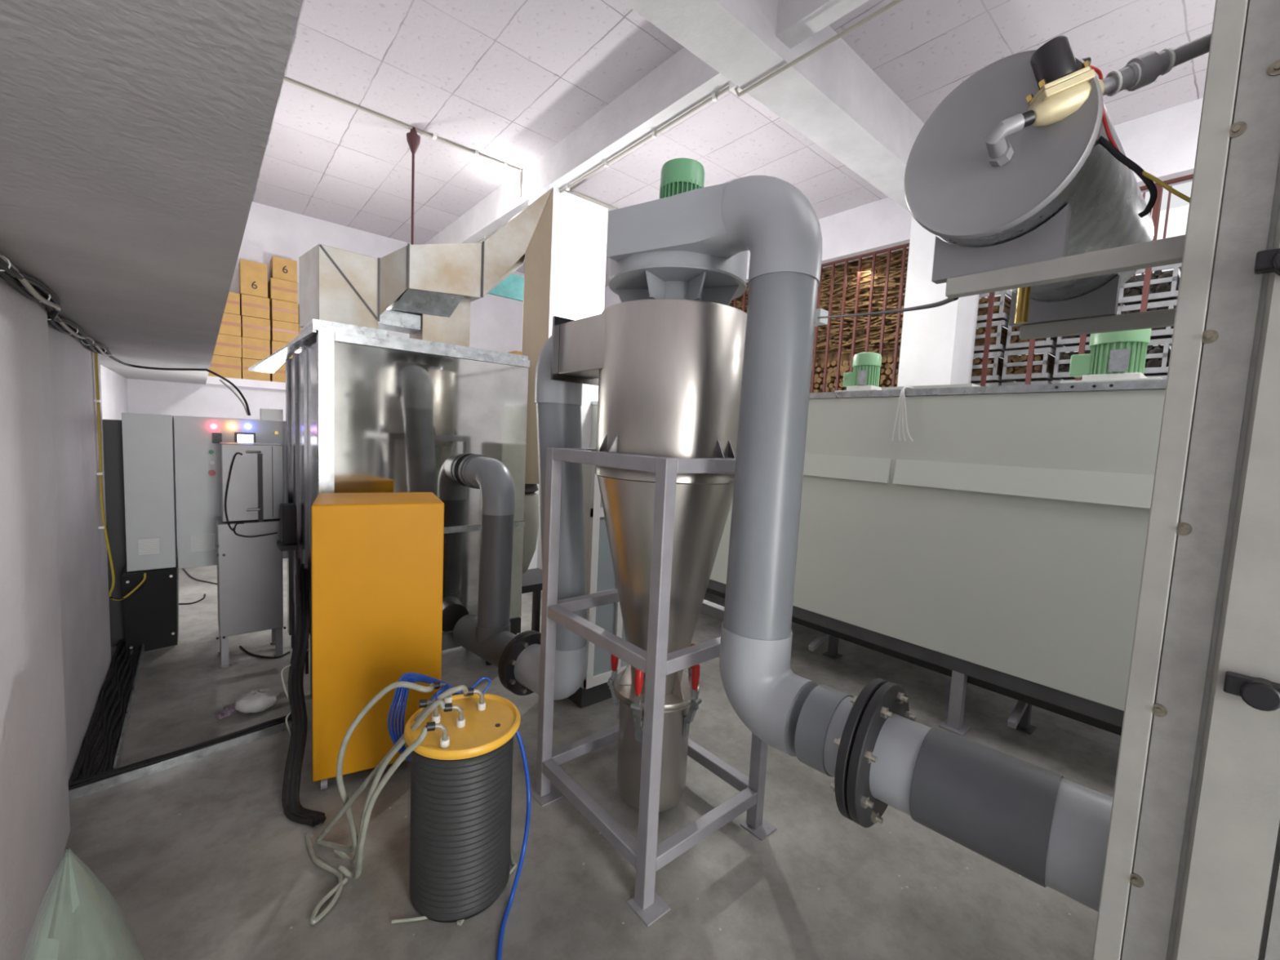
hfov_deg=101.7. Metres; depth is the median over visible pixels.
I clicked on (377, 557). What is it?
cabinet
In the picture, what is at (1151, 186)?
wire
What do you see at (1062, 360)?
crate
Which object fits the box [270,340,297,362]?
cardboard box
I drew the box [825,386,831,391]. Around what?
log
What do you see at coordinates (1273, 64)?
washer
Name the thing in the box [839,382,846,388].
log
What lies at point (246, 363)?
cardboard box
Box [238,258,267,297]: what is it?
cardboard box
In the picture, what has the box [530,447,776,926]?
stand
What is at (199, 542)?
vent grille
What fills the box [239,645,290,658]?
lead
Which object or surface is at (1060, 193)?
tank
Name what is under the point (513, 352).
cardboard box
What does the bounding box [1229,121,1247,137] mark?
washer
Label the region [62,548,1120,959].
floor
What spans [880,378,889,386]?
log
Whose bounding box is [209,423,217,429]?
lamp
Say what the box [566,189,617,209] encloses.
conduit
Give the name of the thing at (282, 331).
cardboard box
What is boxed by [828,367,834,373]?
log
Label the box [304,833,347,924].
loop
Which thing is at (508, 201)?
lamp
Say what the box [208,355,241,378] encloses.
cardboard box
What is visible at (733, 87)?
conduit
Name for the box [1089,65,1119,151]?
wire
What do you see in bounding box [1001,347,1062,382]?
crate
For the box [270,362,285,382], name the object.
cardboard box
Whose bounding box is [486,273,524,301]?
tarpaulin
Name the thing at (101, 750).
cable tray
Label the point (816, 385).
log
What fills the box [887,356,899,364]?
log
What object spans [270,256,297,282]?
cardboard box
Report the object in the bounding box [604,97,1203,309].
wall
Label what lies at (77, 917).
plastic sack
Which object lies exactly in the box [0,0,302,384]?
mezzanine slab
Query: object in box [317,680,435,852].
hose
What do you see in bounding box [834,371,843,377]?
log
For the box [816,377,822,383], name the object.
log
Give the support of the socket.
attached to the exhaust pipe at (1046, 828)
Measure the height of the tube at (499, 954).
0.528 m
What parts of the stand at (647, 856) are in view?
foot plate, leg, cross rail, cross rail, cross rail, cross rail, cross rail, cross rail, foot plate, leg, cross rail, cross rail, cross rail, cross rail, cross rail, leg, foot plate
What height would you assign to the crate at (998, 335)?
0.305 m
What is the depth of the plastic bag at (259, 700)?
2.73 m
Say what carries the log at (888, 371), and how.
on the log at (883, 377)
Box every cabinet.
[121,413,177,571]
[216,441,285,667]
[311,492,444,790]
[567,463,631,708]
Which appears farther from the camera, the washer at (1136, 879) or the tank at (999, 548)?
the tank at (999, 548)
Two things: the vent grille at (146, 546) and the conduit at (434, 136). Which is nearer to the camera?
the vent grille at (146, 546)
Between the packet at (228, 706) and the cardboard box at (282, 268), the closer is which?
the packet at (228, 706)
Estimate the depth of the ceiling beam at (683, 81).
4.10 m
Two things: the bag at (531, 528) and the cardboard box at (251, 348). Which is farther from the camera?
the cardboard box at (251, 348)
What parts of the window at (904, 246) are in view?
frame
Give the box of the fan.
[606,157,747,306]
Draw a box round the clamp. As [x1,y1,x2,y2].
[524,483,538,493]
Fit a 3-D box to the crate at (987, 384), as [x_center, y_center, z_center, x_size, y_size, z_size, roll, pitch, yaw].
[4.014,-0.940,6.080,0.610,0.305,0.412,-1,6,-40]
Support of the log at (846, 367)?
on the log at (843, 371)
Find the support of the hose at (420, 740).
on the floor
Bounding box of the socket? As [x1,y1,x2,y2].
[1044,777,1112,911]
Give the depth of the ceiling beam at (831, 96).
3.40 m
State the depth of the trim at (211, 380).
6.31 m
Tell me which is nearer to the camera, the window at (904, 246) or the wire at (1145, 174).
the wire at (1145, 174)
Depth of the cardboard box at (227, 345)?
6.17 m
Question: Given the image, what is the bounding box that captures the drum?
[404,680,520,922]
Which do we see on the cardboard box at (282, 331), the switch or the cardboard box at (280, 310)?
the cardboard box at (280, 310)
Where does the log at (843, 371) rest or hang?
on the log
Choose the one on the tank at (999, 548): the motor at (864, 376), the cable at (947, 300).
the motor at (864, 376)
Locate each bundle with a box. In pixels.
[0,253,111,357]
[281,558,325,826]
[891,386,913,441]
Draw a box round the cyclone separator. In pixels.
[551,298,746,710]
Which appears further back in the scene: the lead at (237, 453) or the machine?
the lead at (237, 453)
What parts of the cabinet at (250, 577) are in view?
leg, leg, slot handle, slot handle, leg, leg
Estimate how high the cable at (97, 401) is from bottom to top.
1.467 m
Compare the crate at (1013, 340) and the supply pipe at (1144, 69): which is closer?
the supply pipe at (1144, 69)
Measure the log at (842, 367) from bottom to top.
0.074 m
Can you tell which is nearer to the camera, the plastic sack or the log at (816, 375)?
the plastic sack
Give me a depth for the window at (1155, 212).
4.48 m
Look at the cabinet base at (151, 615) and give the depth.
3.38 m
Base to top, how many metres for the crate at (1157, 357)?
0.305 m
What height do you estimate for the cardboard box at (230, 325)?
0.249 m
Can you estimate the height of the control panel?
1.545 m
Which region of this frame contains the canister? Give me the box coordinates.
[607,643,702,812]
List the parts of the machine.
support arm, support arm, bolted panel, door, door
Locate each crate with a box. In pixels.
[970,351,1014,383]
[973,320,1014,358]
[973,382,1002,386]
[977,289,1012,328]
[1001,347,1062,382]
[1001,380,1052,385]
[1005,321,1065,355]
[1052,378,1082,383]
[1053,345,1090,379]
[1056,333,1090,352]
[1116,299,1177,339]
[1118,262,1182,311]
[1143,337,1172,376]
[1146,375,1167,379]
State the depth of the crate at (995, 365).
5.82 m
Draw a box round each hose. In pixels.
[315,684,468,842]
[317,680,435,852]
[333,698,445,863]
[337,725,428,879]
[391,842,516,923]
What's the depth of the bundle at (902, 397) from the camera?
3.07 m
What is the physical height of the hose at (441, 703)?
0.690 m
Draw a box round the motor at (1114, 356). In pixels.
[1060,328,1163,383]
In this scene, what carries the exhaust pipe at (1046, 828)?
attached to the fan
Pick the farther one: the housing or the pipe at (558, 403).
the housing
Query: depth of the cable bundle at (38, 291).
1.56 m
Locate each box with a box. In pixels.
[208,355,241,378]
[213,333,241,358]
[218,312,240,336]
[223,291,239,315]
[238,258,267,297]
[240,293,270,319]
[240,315,270,340]
[240,337,270,359]
[240,358,270,381]
[259,408,283,420]
[267,277,297,302]
[269,298,298,323]
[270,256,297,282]
[270,320,298,342]
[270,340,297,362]
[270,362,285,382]
[508,351,521,355]
[814,308,828,326]
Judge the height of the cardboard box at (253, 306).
0.249 m
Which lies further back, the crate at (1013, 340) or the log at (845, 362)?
the log at (845, 362)
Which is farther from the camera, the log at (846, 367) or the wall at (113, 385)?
the log at (846, 367)
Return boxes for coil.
[387,672,469,761]
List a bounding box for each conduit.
[283,76,521,198]
[477,0,903,242]
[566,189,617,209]
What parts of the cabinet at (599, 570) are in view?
door frame, pane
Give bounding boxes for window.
[733,243,909,392]
[980,173,1193,386]
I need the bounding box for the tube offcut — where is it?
[456,919,464,925]
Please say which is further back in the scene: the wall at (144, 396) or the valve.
the wall at (144, 396)
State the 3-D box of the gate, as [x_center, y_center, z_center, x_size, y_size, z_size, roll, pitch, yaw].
[5.832,-1.052,5.776,0.040,4.400,1.550,-1,6,-40]
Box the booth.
[248,323,529,696]
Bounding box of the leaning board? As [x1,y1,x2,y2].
[102,419,126,646]
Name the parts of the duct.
drop leg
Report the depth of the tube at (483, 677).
1.81 m
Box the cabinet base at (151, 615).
[121,556,178,651]
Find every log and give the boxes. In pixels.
[813,389,822,392]
[814,373,823,378]
[814,383,821,389]
[815,362,822,368]
[816,367,823,373]
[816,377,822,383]
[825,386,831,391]
[826,372,835,378]
[826,377,835,383]
[827,362,835,367]
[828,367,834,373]
[828,382,835,388]
[831,360,837,366]
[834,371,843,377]
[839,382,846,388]
[840,365,844,371]
[840,369,848,376]
[842,360,849,366]
[844,364,849,371]
[880,368,889,375]
[880,374,891,381]
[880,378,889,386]
[881,356,889,364]
[884,362,891,368]
[884,368,896,374]
[885,379,897,386]
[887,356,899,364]
[889,363,898,368]
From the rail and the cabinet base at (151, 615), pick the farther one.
the cabinet base at (151, 615)
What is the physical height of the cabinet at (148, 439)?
0.992 m
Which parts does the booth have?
post, leg, post, panel, post, leg, corner post, panel, rail, rail, panel, rail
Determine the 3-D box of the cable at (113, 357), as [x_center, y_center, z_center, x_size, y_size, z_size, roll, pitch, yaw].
[-3.185,-0.625,3.535,0.432,0.323,0.768,5,5,26]
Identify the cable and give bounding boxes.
[93,349,146,600]
[107,355,250,415]
[219,379,248,415]
[817,297,959,318]
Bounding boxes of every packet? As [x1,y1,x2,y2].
[215,706,239,719]
[223,702,234,710]
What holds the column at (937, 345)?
on the floor
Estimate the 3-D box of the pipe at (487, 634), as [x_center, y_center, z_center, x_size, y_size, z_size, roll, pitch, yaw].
[-0.781,0.474,2.911,0.328,1.199,0.704,-1,6,-40]
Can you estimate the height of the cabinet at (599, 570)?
1.460 m
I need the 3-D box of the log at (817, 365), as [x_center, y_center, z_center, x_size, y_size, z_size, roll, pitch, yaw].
[2.487,-1.526,7.036,0.440,0.062,0.062,1,6,-39]
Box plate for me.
[881,383,979,390]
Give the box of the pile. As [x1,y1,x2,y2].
[737,253,979,390]
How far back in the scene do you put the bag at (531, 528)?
3.58 m
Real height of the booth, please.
2.030 m
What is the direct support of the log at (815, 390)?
on the log
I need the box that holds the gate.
[1121,186,1174,346]
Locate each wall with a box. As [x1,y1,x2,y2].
[100,364,128,420]
[127,378,285,548]
[229,201,524,352]
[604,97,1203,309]
[973,204,1189,382]
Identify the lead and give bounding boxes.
[178,593,205,604]
[182,568,217,584]
[224,452,244,530]
[232,528,277,537]
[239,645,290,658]
[280,648,308,736]
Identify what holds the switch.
attached to the control panel
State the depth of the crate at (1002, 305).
5.77 m
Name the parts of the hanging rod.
rod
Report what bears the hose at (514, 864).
on the floor
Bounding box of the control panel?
[173,415,287,568]
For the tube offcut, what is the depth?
1.63 m
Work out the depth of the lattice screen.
6.50 m
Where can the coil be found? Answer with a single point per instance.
(409, 677)
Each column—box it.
[527,185,608,569]
[897,215,979,386]
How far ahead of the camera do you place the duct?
3.14 m
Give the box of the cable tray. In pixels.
[69,639,144,783]
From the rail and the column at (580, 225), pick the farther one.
the column at (580, 225)
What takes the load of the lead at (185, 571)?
on the floor
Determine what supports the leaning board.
on the floor
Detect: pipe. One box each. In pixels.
[453,453,539,688]
[502,335,588,700]
[719,175,1112,911]
[1102,33,1211,96]
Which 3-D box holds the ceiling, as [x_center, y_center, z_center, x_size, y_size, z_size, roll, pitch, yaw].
[0.568,-3.036,3.469,6.750,0.150,12.100,-1,6,-40]
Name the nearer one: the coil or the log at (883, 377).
the coil
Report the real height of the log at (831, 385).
0.072 m
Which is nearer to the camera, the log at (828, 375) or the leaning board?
the leaning board
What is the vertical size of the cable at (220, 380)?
0.248 m
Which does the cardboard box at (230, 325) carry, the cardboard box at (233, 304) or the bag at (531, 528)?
the cardboard box at (233, 304)
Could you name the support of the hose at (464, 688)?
on the floor
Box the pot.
[613,688,698,812]
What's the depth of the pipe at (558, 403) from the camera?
2.35 m
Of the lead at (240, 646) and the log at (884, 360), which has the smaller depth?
the lead at (240, 646)
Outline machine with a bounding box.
[945,0,1279,959]
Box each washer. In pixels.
[1129,872,1144,887]
[1151,702,1167,716]
[1176,522,1192,535]
[1201,329,1218,343]
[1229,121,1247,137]
[1266,58,1279,75]
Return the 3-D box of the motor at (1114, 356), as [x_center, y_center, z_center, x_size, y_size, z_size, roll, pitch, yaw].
[2.322,-0.602,2.536,0.315,0.290,0.357,-1,6,-40]
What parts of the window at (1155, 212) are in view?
frame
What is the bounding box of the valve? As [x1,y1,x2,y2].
[985,35,1104,166]
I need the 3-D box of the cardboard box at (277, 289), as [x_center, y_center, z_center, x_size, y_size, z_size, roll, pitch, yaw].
[-4.529,-2.369,6.603,0.277,0.249,0.363,-1,6,-40]
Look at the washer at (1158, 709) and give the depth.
0.85 m
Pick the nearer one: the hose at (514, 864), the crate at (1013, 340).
the hose at (514, 864)
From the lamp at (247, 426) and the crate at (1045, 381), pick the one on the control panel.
the lamp at (247, 426)
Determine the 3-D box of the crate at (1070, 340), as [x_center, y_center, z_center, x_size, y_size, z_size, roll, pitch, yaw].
[4.630,-1.525,5.363,0.610,0.305,0.400,-1,6,-40]
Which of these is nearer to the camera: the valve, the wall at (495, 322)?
the valve
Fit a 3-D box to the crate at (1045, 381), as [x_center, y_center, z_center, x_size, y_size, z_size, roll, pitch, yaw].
[4.304,-0.899,5.751,0.610,0.305,0.412,-1,6,-40]
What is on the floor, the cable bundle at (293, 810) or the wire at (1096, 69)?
the cable bundle at (293, 810)
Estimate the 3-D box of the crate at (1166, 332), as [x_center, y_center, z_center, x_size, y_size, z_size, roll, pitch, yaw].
[4.886,-1.483,5.006,0.610,0.305,0.400,-1,6,-40]
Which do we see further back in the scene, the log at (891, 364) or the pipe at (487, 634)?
the log at (891, 364)
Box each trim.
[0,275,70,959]
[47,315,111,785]
[205,376,285,390]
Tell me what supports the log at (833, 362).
on the log at (830, 369)
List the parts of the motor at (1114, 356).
plate, name plate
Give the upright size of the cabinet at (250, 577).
1.390 m
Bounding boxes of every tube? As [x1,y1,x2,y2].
[435,676,491,701]
[496,729,530,959]
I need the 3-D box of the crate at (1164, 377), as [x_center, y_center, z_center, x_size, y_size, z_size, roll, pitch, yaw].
[4.851,-0.816,5.058,0.610,0.305,0.400,-1,6,-40]
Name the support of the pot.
on the canister
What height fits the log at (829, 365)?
0.080 m
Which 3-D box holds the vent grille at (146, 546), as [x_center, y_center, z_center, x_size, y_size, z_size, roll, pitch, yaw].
[-3.127,0.421,3.319,0.110,0.110,0.009,-1,6,-40]
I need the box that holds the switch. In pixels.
[212,432,222,443]
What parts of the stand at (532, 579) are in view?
frame, leg, leg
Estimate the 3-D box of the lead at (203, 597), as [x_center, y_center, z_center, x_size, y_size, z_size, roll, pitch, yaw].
[-3.747,1.010,4.405,0.112,0.012,0.274,3,5,3]
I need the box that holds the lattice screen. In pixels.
[728,248,909,359]
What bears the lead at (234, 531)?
attached to the cabinet at (250, 577)
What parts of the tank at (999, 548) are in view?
leg, trim, rail, rail, leg, leg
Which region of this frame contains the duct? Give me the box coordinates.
[298,186,553,484]
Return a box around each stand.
[485,568,542,665]
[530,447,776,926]
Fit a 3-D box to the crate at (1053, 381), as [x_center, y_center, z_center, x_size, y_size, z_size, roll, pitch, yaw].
[4.585,-0.857,5.407,0.610,0.305,0.400,-1,6,-40]
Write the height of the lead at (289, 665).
0.317 m
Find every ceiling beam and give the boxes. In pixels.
[424,0,868,244]
[620,0,924,212]
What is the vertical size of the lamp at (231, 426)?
0.036 m
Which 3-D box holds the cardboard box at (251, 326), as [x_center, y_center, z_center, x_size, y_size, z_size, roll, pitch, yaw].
[-4.777,-1.864,6.473,0.277,0.249,0.363,-1,6,-40]
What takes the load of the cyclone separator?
on the stand at (647, 856)
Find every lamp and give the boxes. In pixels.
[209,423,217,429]
[228,423,235,429]
[244,423,251,429]
[504,195,517,205]
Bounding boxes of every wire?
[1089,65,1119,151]
[1099,135,1157,217]
[1128,167,1190,202]
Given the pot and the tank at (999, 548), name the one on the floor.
the tank at (999, 548)
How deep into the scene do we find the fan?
1.79 m
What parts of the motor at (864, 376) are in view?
plate, name plate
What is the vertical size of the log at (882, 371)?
0.076 m
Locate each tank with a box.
[589,379,1166,736]
[903,48,1153,327]
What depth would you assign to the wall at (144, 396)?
6.08 m
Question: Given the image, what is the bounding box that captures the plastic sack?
[20,846,145,959]
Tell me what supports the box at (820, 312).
attached to the cable at (947, 300)
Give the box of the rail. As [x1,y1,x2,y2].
[68,714,291,800]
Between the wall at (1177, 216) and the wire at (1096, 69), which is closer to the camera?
the wire at (1096, 69)
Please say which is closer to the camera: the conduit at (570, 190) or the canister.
the canister
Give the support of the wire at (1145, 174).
attached to the machine
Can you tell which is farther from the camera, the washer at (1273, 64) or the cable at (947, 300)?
the cable at (947, 300)
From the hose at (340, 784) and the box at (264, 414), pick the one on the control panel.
the box at (264, 414)
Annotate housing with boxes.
[276,502,297,551]
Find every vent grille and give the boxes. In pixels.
[137,537,160,555]
[191,533,214,551]
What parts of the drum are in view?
lid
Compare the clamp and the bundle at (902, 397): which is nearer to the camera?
the bundle at (902, 397)
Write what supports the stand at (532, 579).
on the floor
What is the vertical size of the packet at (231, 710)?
0.024 m
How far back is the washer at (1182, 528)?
0.83 m
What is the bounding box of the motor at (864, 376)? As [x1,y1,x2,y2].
[835,351,881,391]
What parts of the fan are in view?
motor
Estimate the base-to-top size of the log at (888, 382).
0.081 m
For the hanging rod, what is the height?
1.620 m
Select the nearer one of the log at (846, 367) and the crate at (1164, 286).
the crate at (1164, 286)
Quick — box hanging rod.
[406,126,420,244]
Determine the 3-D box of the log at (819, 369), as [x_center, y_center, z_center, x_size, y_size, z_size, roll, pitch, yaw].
[2.511,-1.453,7.011,0.441,0.068,0.060,-2,6,-43]
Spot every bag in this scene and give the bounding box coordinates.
[234,688,279,713]
[522,493,538,573]
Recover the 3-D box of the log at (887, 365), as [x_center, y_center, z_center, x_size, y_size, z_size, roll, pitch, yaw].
[3.137,-1.373,6.395,0.440,0.074,0.074,-1,8,-40]
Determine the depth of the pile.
6.70 m
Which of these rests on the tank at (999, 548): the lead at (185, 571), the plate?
the plate
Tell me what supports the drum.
on the floor
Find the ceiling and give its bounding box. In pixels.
[252,0,1215,286]
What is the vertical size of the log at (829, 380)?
0.086 m

